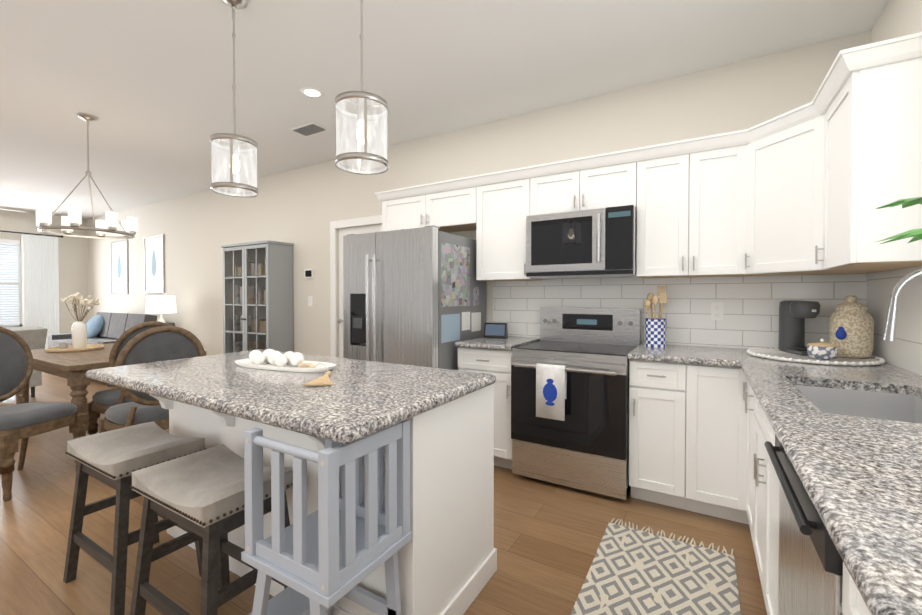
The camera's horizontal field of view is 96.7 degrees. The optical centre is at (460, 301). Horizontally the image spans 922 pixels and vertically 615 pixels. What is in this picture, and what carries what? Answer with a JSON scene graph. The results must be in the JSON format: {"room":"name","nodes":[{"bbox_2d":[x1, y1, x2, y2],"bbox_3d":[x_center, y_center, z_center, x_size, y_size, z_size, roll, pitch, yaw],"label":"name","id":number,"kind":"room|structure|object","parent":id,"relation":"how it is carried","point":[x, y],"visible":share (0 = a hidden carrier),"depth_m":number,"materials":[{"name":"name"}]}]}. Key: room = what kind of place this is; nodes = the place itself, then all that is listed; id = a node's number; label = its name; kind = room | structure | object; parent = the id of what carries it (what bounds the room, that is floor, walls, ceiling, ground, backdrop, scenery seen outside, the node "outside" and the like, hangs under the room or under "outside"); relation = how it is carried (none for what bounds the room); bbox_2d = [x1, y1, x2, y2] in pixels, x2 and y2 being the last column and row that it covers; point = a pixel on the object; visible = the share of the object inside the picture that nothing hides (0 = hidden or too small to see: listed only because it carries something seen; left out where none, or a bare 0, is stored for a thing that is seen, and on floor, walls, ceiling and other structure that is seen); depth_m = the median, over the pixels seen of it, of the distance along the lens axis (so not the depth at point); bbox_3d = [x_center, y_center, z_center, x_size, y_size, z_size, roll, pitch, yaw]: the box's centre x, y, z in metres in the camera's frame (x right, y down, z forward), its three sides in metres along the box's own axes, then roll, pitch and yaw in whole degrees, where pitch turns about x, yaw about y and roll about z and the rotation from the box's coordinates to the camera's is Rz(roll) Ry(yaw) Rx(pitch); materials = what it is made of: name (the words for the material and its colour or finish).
{"room":"kitchen and dining room","nodes":[
{"label":"kitchen and dining room","id":0,"kind":"room"},
{"bbox_2d":[0,208,87,333],"bbox_3d":[-9.178,-0.220,5.737,0.120,2.840,6.320,0,1,31],"label":"wall","id":1,"kind":"structure","parent":0,"point":[73,265],"depth_m":8.03,"materials":[{"name":"beige paint"}]},
{"bbox_2d":[0,241,22,327],"bbox_3d":[-8.556,-0.307,6.681,0.130,1.610,2.040,0,1,31],"label":"window","id":2,"kind":"structure","parent":1,"relation":"in","point":[20,284],"depth_m":7.51,"materials":[{"name":"white"}]},
{"bbox_2d":[0,239,19,324],"bbox_3d":[-8.519,-0.341,6.659,0.065,1.531,1.880,0,1,31],"label":"window blind","id":3,"kind":"object","parent":2,"relation":"attached to","point":[8,241],"visible":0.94,"depth_m":7.36,"materials":[{"name":"white"}]},
{"bbox_2d":[0,230,62,237],"bbox_3d":[-8.498,-1.242,6.635,0.124,0.048,3.046,0,1,31],"label":"curtain rod","id":4,"kind":"object","parent":1,"relation":"attached to","point":[61,236],"visible":0.9,"depth_m":7.55,"materials":[{"name":"black metal"}]},
{"bbox_2d":[21,234,58,347],"bbox_3d":[-7.851,-0.038,7.668,0.078,2.385,0.494,0,1,31],"label":"sheer curtain","id":5,"kind":"object","parent":4,"relation":"hanging from","point":[40,291],"visible":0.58,"depth_m":7.66,"materials":[{"name":"white fabric"}]},
{"bbox_2d":[0,372,766,614],"bbox_3d":[-4.164,1.280,2.724,11.840,0.080,6.440,0,1,31],"label":"floor","id":6,"kind":"structure","parent":0,"point":[548,536],"depth_m":2.13,"materials":[{"name":"brown wood"}]},
{"bbox_2d":[6,326,47,396],"bbox_3d":[-5.782,0.760,4.911,0.926,0.902,0.800,0,1,11],"label":"armchair","id":7,"kind":"object","parent":6,"relation":"on","point":[33,337],"visible":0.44,"depth_m":5.13,"materials":[{"name":"grey fabric"}]},
{"bbox_2d":[0,326,87,501],"bbox_3d":[-3.041,0.700,2.802,0.569,1.086,0.512,0,1,8],"label":"dining chair","id":8,"kind":"object","parent":6,"relation":"on","point":[24,420],"visible":0.9,"depth_m":2.86,"materials":[{"name":"brown wood"}]},
{"bbox_2d":[16,343,205,462],"bbox_3d":[-3.306,0.843,3.826,1.550,0.765,0.980,0,1,31],"label":"dining table","id":9,"kind":"object","parent":6,"relation":"on","point":[72,368],"visible":0.17,"depth_m":3.23,"materials":[{"name":"brown wood"}]},
{"bbox_2d":[45,344,103,352],"bbox_3d":[-3.685,0.444,3.917,0.410,0.030,0.410,0,1,31],"label":"tray","id":10,"kind":"object","parent":9,"relation":"on","point":[89,347],"visible":0.88,"depth_m":3.82,"materials":[{"name":"brown wood"}]},
{"bbox_2d":[59,342,67,348],"bbox_3d":[-3.801,0.419,3.916,0.064,0.055,0.062,0,1,31],"label":"candle","id":11,"kind":"object","parent":10,"relation":"on","point":[63,345],"visible":1,"depth_m":3.89,"materials":[{"name":"white wax"}]},
{"bbox_2d":[60,292,98,348],"bbox_3d":[-3.655,0.177,3.929,0.240,0.537,0.278,0,1,31],"label":"vase","id":12,"kind":"object","parent":10,"relation":"on","point":[79,333],"visible":1,"depth_m":3.89,"materials":[{"name":"white ceramic"}]},
{"bbox_2d":[48,312,174,385],"bbox_3d":[-5.741,0.687,6.681,2.250,1.002,0.920,0,1,31],"label":"sofa","id":13,"kind":"object","parent":6,"relation":"on","point":[105,327],"visible":0.38,"depth_m":6.82,"materials":[{"name":"fabric"}]},
{"bbox_2d":[87,321,170,434],"bbox_3d":[-2.657,0.692,3.359,0.569,1.086,0.512,0,1,31],"label":"dining chair","id":14,"kind":"object","parent":6,"relation":"on","point":[103,401],"visible":0.33,"depth_m":3.17,"materials":[{"name":"brown wood"}]},
{"bbox_2d":[63,421,205,614],"bbox_3d":[-1.467,0.931,1.857,0.524,0.641,0.364,0,1,31],"label":"stool","id":15,"kind":"object","parent":6,"relation":"on","point":[115,458],"visible":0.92,"depth_m":1.77,"materials":[{"name":"beige fabric"}]},
{"bbox_2d":[99,326,204,432],"bbox_3d":[-2.172,0.698,2.885,0.569,1.086,0.512,1,1,38],"label":"dining chair","id":16,"kind":"object","parent":6,"relation":"on","point":[160,343],"visible":0.42,"depth_m":2.71,"materials":[{"name":"brown wood"}]},
{"bbox_2d":[130,444,292,614],"bbox_3d":[-0.916,0.936,1.532,0.524,0.641,0.364,0,1,31],"label":"stool","id":17,"kind":"object","parent":6,"relation":"on","point":[199,494],"visible":0.73,"depth_m":1.46,"materials":[{"name":"beige fabric"}]},
{"bbox_2d":[221,240,293,353],"bbox_3d":[-2.571,0.243,5.150,0.970,1.930,0.370,0,1,31],"label":"display cabinet","id":18,"kind":"object","parent":6,"relation":"on","point":[257,295],"visible":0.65,"depth_m":5.02,"materials":[{"name":"grey painted wood"},{"name":"clear glass"}]},
{"bbox_2d":[115,385,496,614],"bbox_3d":[-0.755,0.805,1.979,1.664,0.890,0.897,0,1,31],"label":"kitchen island","id":19,"kind":"object","parent":6,"relation":"on","point":[447,558],"depth_m":1.63,"materials":[{"name":"white painted wood"},{"name":"granite"}]},
{"bbox_2d":[89,349,495,444],"bbox_3d":[-0.794,0.345,1.895,1.707,0.046,0.887,0,1,31],"label":"island countertop","id":20,"kind":"structure","parent":19,"relation":"on","point":[364,398],"depth_m":1.54,"materials":[{"name":"grey stone"}]},
{"bbox_2d":[235,358,336,372],"bbox_3d":[-0.864,0.308,2.004,0.583,0.022,0.184,0,1,22],"label":"decorative tray","id":21,"kind":"object","parent":20,"relation":"on","point":[247,363],"visible":0.69,"depth_m":1.94,"materials":[{"name":"white ceramic"}]},
{"bbox_2d":[249,349,303,365],"bbox_3d":[-0.918,0.273,2.019,0.334,0.072,0.145,0,1,31],"label":"decorative balls","id":22,"kind":"object","parent":21,"relation":"on","point":[274,357],"visible":0.9,"depth_m":1.99,"materials":[{"name":"white ceramic"}]},
{"bbox_2d":[298,363,332,385],"bbox_3d":[-0.640,0.299,1.757,0.423,0.044,0.276,0,1,31],"label":"bead garland","id":23,"kind":"object","parent":20,"relation":"on","point":[323,380],"visible":0.94,"depth_m":1.64,"materials":[{"name":"brown wood"}]},
{"bbox_2d":[241,419,411,614],"bbox_3d":[-0.433,0.823,1.311,0.424,0.872,0.351,0,1,31],"label":"tower","id":24,"kind":"object","parent":6,"relation":"on","point":[329,553],"visible":0.92,"depth_m":1.20,"materials":[{"name":"grey paint"}]},
{"bbox_2d":[343,225,485,369],"bbox_3d":[-0.391,0.334,3.512,0.898,1.792,0.922,0,1,31],"label":"fridge","id":25,"kind":"object","parent":6,"relation":"on","point":[414,296],"visible":0.6,"depth_m":3.15,"materials":[{"name":"grey metal"}]},
{"bbox_2d":[458,347,512,468],"bbox_3d":[0.330,0.788,3.295,0.464,0.890,0.625,0,1,31],"label":"base cabinet","id":26,"kind":"object","parent":6,"relation":"on","point":[496,362],"depth_m":2.98,"materials":[{"name":"white wood"}]},
{"bbox_2d":[455,336,539,350],"bbox_3d":[0.319,0.323,3.270,0.463,0.039,0.658,0,1,31],"label":"countertop","id":27,"kind":"structure","parent":26,"relation":"on","point":[504,344],"depth_m":3.09,"materials":[{"name":"stone"}]},
{"bbox_2d":[484,323,507,337],"bbox_3d":[0.293,0.238,3.436,0.190,0.125,0.084,0,1,19],"label":"smart display","id":28,"kind":"object","parent":27,"relation":"on","point":[495,330],"visible":0.98,"depth_m":3.41,"materials":[{"name":"black plastic"}]},
{"bbox_2d":[511,307,640,499],"bbox_3d":[0.824,0.643,2.920,0.754,1.190,0.733,0,1,31],"label":"range","id":29,"kind":"object","parent":6,"relation":"on","point":[584,445],"visible":0.94,"depth_m":2.69,"materials":[{"name":"silver metal"}]},
{"bbox_2d":[536,363,566,420],"bbox_3d":[0.582,0.578,2.650,0.190,0.346,0.044,0,1,31],"label":"towel","id":30,"kind":"object","parent":29,"relation":"hanging from","point":[551,388],"visible":0.98,"depth_m":2.63,"materials":[{"name":"white fabric"}]},
{"bbox_2d":[629,360,669,505],"bbox_3d":[1.346,0.796,2.695,0.364,0.890,0.625,0,1,31],"label":"base cabinet","id":31,"kind":"object","parent":6,"relation":"on","point":[649,381],"depth_m":2.47,"materials":[{"name":"white wood"}]},
{"bbox_2d":[570,518,740,614],"bbox_3d":[0.620,1.252,1.366,0.587,0.010,1.980,0,1,31],"label":"rug","id":32,"kind":"object","parent":6,"relation":"on","point":[633,571],"visible":1,"depth_m":1.84,"materials":[{"name":"beige fabric"}]},
{"bbox_2d":[670,363,737,520],"bbox_3d":[1.552,0.798,2.550,0.367,0.890,0.665,0,1,31],"label":"base cabinet","id":33,"kind":"object","parent":6,"relation":"on","point":[700,436],"depth_m":2.33,"materials":[{"name":"white wood"}]},
{"bbox_2d":[628,343,738,366],"bbox_3d":[1.411,0.331,2.624,0.539,0.039,0.658,0,1,31],"label":"countertop","id":34,"kind":"structure","parent":33,"relation":"on","point":[681,354],"depth_m":2.45,"materials":[{"name":"stone"}]},
{"bbox_2d":[644,286,666,347],"bbox_3d":[1.340,0.098,2.824,0.141,0.420,0.138,0,1,31],"label":"utensil crock","id":35,"kind":"object","parent":34,"relation":"on","point":[655,332],"visible":1,"depth_m":2.79,"materials":[{"name":"blue"}]},
{"bbox_2d":[734,368,779,586],"bbox_3d":[1.701,0.806,1.901,0.663,0.890,0.415,0,1,31],"label":"base cabinet","id":36,"kind":"object","parent":6,"relation":"on","point":[756,481],"depth_m":1.82,"materials":[{"name":"white wood"}]},
{"bbox_2d":[764,433,842,614],"bbox_3d":[1.056,0.822,0.827,0.669,0.887,0.595,0,1,31],"label":"dishwasher","id":37,"kind":"object","parent":6,"relation":"on","point":[810,571],"visible":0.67,"depth_m":0.91,"materials":[{"name":"grey metal"}]},
{"bbox_2d":[842,562,870,614],"bbox_3d":[0.795,0.827,0.332,0.625,0.890,0.512,0,1,31],"label":"base cabinet","id":38,"kind":"object","parent":6,"relation":"on","point":[853,603],"depth_m":0.67,"materials":[{"name":"white wood"}]},
{"bbox_2d":[731,348,921,614],"bbox_3d":[1.189,0.459,1.054,0.677,0.253,3.590,0,1,31],"label":"countertop","id":39,"kind":"structure","parent":38,"relation":"on","point":[850,438],"depth_m":0.89,"materials":[{"name":"stone"}]},
{"bbox_2d":[746,347,884,365],"bbox_3d":[1.975,0.303,2.318,0.593,0.023,0.592,0,1,31],"label":"tray","id":40,"kind":"object","parent":39,"relation":"on","point":[775,353],"visible":0.73,"depth_m":2.18,"materials":[{"name":"white ceramic"}]},
{"bbox_2d":[778,300,819,355],"bbox_3d":[2.010,0.147,2.417,0.198,0.310,0.256,0,1,31],"label":"coffee machine","id":41,"kind":"object","parent":40,"relation":"on","point":[793,314],"visible":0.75,"depth_m":2.44,"materials":[{"name":"grey plastic"}]},
{"bbox_2d":[807,339,837,359],"bbox_3d":[1.943,0.251,2.203,0.128,0.107,0.128,0,1,31],"label":"sugar bowl","id":42,"kind":"object","parent":40,"relation":"on","point":[822,349],"visible":1,"depth_m":2.16,"materials":[{"name":"ceramic"}]},
{"bbox_2d":[829,295,873,357],"bbox_3d":[2.151,0.134,2.259,0.180,0.340,0.188,0,1,31],"label":"canister","id":43,"kind":"object","parent":40,"relation":"on","point":[851,327],"visible":0.96,"depth_m":2.20,"materials":[{"name":"beige ceramic"}]},
{"bbox_2d":[874,197,921,244],"bbox_3d":[1.257,-0.046,0.968,0.417,0.757,0.790,0,1,31],"label":"potted plant","id":44,"kind":"object","parent":39,"relation":"on","point":[916,234],"visible":1,"depth_m":1.09,"materials":[{"name":"green plant"}]},
{"bbox_2d":[882,269,921,340],"bbox_3d":[1.534,0.106,1.304,0.265,0.444,0.114,0,1,31],"label":"faucet","id":45,"kind":"object","parent":39,"relation":"on","point":[889,332],"visible":1,"depth_m":1.37,"materials":[{"name":"silver metal"}]},
{"bbox_3d":[-4.423,0.882,6.055,0.480,0.631,0.480,0,1,31],"label":"side table","id":46,"kind":"object","parent":6,"relation":"on","visible":0},
{"bbox_2d":[145,295,176,322],"bbox_3d":[-4.423,0.235,6.046,0.380,0.660,0.380,0,1,31],"label":"table lamp","id":47,"kind":"object","parent":46,"relation":"on","point":[159,304],"visible":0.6,"depth_m":5.91,"materials":[{"name":"white fabric"}]},
{"bbox_2d":[0,0,889,218],"bbox_3d":[-4.164,-1.639,2.685,11.840,0.080,6.440,0,1,31],"label":"ceiling","id":48,"kind":"structure","parent":0,"point":[148,84],"depth_m":2.80,"materials":[{"name":"white paint"}]},
{"bbox_2d":[36,113,137,238],"bbox_3d":[-3.242,-1.100,3.565,0.668,1.022,0.668,0,1,31],"label":"chandelier","id":49,"kind":"object","parent":48,"relation":"hanging from","point":[71,221],"visible":1,"depth_m":3.51,"materials":[{"name":"brushed nickel"},{"name":"frosted white glass"}]},
{"bbox_2d":[210,0,257,196],"bbox_3d":[-1.193,-1.085,2.157,0.220,1.014,0.220,0,1,31],"label":"pendant light","id":50,"kind":"object","parent":48,"relation":"hanging from","point":[234,149],"visible":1,"depth_m":2.15,"materials":[{"name":"clear glass"}]},
{"bbox_2d":[290,122,328,135],"bbox_3d":[-1.420,-1.608,3.829,0.320,0.012,0.180,0,1,31],"label":"ceiling vent","id":51,"kind":"object","parent":48,"relation":"in","point":[311,128],"visible":1,"depth_m":3.81,"materials":[{"name":"white metal"}]},
{"bbox_2d":[300,87,323,97],"bbox_3d":[-1.141,-1.603,3.142,0.168,0.004,0.168,0,1,31],"label":"recessed light","id":52,"kind":"object","parent":48,"relation":"in","point":[311,92],"visible":1,"depth_m":3.13,"materials":[{"name":"white"}]},
{"bbox_2d":[335,0,387,174],"bbox_3d":[-0.420,-1.079,1.735,0.220,1.014,0.220,0,1,31],"label":"pendant light","id":53,"kind":"object","parent":48,"relation":"hanging from","point":[363,134],"visible":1,"depth_m":1.72,"materials":[{"name":"clear glass"}]},
{"bbox_2d":[87,30,870,357],"bbox_3d":[-2.556,-0.215,5.425,11.600,2.840,0.120,0,1,31],"label":"wall","id":54,"kind":"structure","parent":0,"point":[301,208],"depth_m":4.36,"materials":[{"name":"beige paint"}]},
{"bbox_2d":[110,239,128,293],"bbox_3d":[-6.287,-0.634,7.538,0.680,0.980,0.022,0,1,31],"label":"picture","id":55,"kind":"object","parent":54,"relation":"attached to","point":[119,267],"visible":1,"depth_m":7.53,"materials":[{"name":"white paper"}]},
{"bbox_2d":[143,234,164,292],"bbox_3d":[-5.146,-0.630,6.864,0.670,0.950,0.022,0,1,31],"label":"picture","id":56,"kind":"object","parent":54,"relation":"attached to","point":[154,277],"visible":1,"depth_m":6.85,"materials":[{"name":"white paper"}]},
{"bbox_2d":[305,269,313,277],"bbox_3d":[-1.818,-0.339,4.903,0.140,0.100,0.024,0,1,31],"label":"thermostat","id":57,"kind":"object","parent":54,"relation":"attached to","point":[309,273],"visible":1,"depth_m":4.88,"materials":[{"name":"white"}]},
{"bbox_2d":[308,296,311,305],"bbox_3d":[-1.810,-0.009,4.911,0.070,0.120,0.010,0,1,31],"label":"switch plate","id":58,"kind":"object","parent":54,"relation":"attached to","point":[309,300],"visible":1,"depth_m":4.91,"materials":[{"name":"white plastic"}]},
{"bbox_2d":[330,215,381,357],"bbox_3d":[-1.051,0.149,4.487,1.020,2.135,0.122,0,1,31],"label":"door frame","id":59,"kind":"structure","parent":54,"relation":"attached to","point":[362,221],"depth_m":4.68,"materials":[{"name":"white wood"}]},
{"bbox_2d":[378,184,449,232],"bbox_3d":[-0.428,-0.850,3.901,0.567,0.371,0.324,0,1,31],"label":"upper cabinet","id":60,"kind":"object","parent":54,"relation":"attached to","point":[402,208],"depth_m":3.75,"materials":[{"name":"white wood"}]},
{"bbox_2d":[430,176,477,231],"bbox_3d":[-0.038,-0.847,3.670,0.567,0.371,0.324,0,1,31],"label":"upper cabinet","id":61,"kind":"object","parent":54,"relation":"attached to","point":[453,203],"depth_m":3.50,"materials":[{"name":"white wood"}]},
{"bbox_2d":[474,168,542,281],"bbox_3d":[0.409,-0.606,3.409,0.469,0.846,0.324,0,1,31],"label":"upper cabinet","id":62,"kind":"object","parent":54,"relation":"attached to","point":[503,197],"depth_m":3.27,"materials":[{"name":"white wood"}]},
{"bbox_2d":[530,156,589,215],"bbox_3d":[0.800,-0.840,3.175,0.436,0.371,0.324,0,1,31],"label":"upper cabinet","id":63,"kind":"object","parent":54,"relation":"attached to","point":[560,186],"depth_m":3.02,"materials":[{"name":"white wood"}]},
{"bbox_2d":[526,205,636,278],"bbox_3d":[0.900,-0.416,3.034,0.754,0.460,0.468,0,1,31],"label":"microwave","id":64,"kind":"object","parent":63,"relation":"attached to","point":[596,243],"visible":1,"depth_m":2.86,"materials":[{"name":"silver metal"}]},
{"bbox_2d":[590,149,633,208],"bbox_3d":[1.077,-0.838,3.012,0.436,0.371,0.324,0,1,31],"label":"upper cabinet","id":65,"kind":"object","parent":54,"relation":"attached to","point":[612,173],"depth_m":2.84,"materials":[{"name":"white wood"}]},
{"bbox_2d":[634,137,701,277],"bbox_3d":[1.415,-0.598,2.795,0.367,0.846,0.358,0,1,31],"label":"upper cabinet","id":66,"kind":"object","parent":54,"relation":"attached to","point":[667,178],"depth_m":2.67,"materials":[{"name":"white wood"}]},
{"bbox_2d":[493,274,864,348],"bbox_3d":[1.333,0.226,3.058,2.430,0.820,0.009,0,1,31],"label":"tile backsplash","id":67,"kind":"structure","parent":54,"relation":"attached to","point":[750,320],"depth_m":2.85,"materials":[{"name":"white tile"}]},
{"bbox_2d":[711,303,722,319],"bbox_3d":[1.751,0.064,2.800,0.070,0.120,0.006,0,1,31],"label":"outlet","id":68,"kind":"object","parent":67,"relation":"attached to","point":[716,311],"visible":1,"depth_m":2.80,"materials":[{"name":"white plastic"}]},
{"bbox_2d":[702,131,733,276],"bbox_3d":[1.647,-0.596,2.658,0.400,0.846,0.358,0,1,31],"label":"upper cabinet","id":69,"kind":"object","parent":54,"relation":"attached to","point":[718,149],"depth_m":2.53,"materials":[{"name":"white wood"}]},
{"bbox_2d":[730,98,905,276],"bbox_3d":[1.949,-0.589,2.299,0.665,0.850,0.665,0,1,31],"label":"upper cabinet","id":70,"kind":"object","parent":54,"relation":"attached to","point":[809,188],"depth_m":2.29,"materials":[{"name":"white wood"}]},
{"bbox_2d":[871,0,921,42],"bbox_3d":[0.912,-0.140,-0.225,0.120,2.840,6.320,0,1,31],"label":"wall","id":71,"kind":"structure","parent":0,"point":[898,18],"depth_m":2.07,"materials":[{"name":"beige paint"}]},
{"bbox_2d":[814,32,921,271],"bbox_3d":[1.834,-0.584,1.799,0.358,0.846,0.493,0,1,31],"label":"upper cabinet","id":72,"kind":"object","parent":71,"relation":"attached to","point":[868,104],"depth_m":1.63,"materials":[{"name":"white wood"}]},
{"bbox_2d":[861,266,921,374],"bbox_3d":[1.487,0.015,0.877,0.008,0.720,3.600,0,1,31],"label":"tile backsplash","id":73,"kind":"structure","parent":71,"relation":"attached to","point":[905,352],"depth_m":2.01,"materials":[{"name":"white tile"}]},
{"label":"outside","id":74,"kind":"structure","parent":0,"visible":0},
{"bbox_2d":[0,243,18,323],"bbox_3d":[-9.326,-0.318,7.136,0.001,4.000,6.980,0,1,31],"label":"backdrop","id":75,"kind":"structure","parent":74,"point":[8,278],"depth_m":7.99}
]}

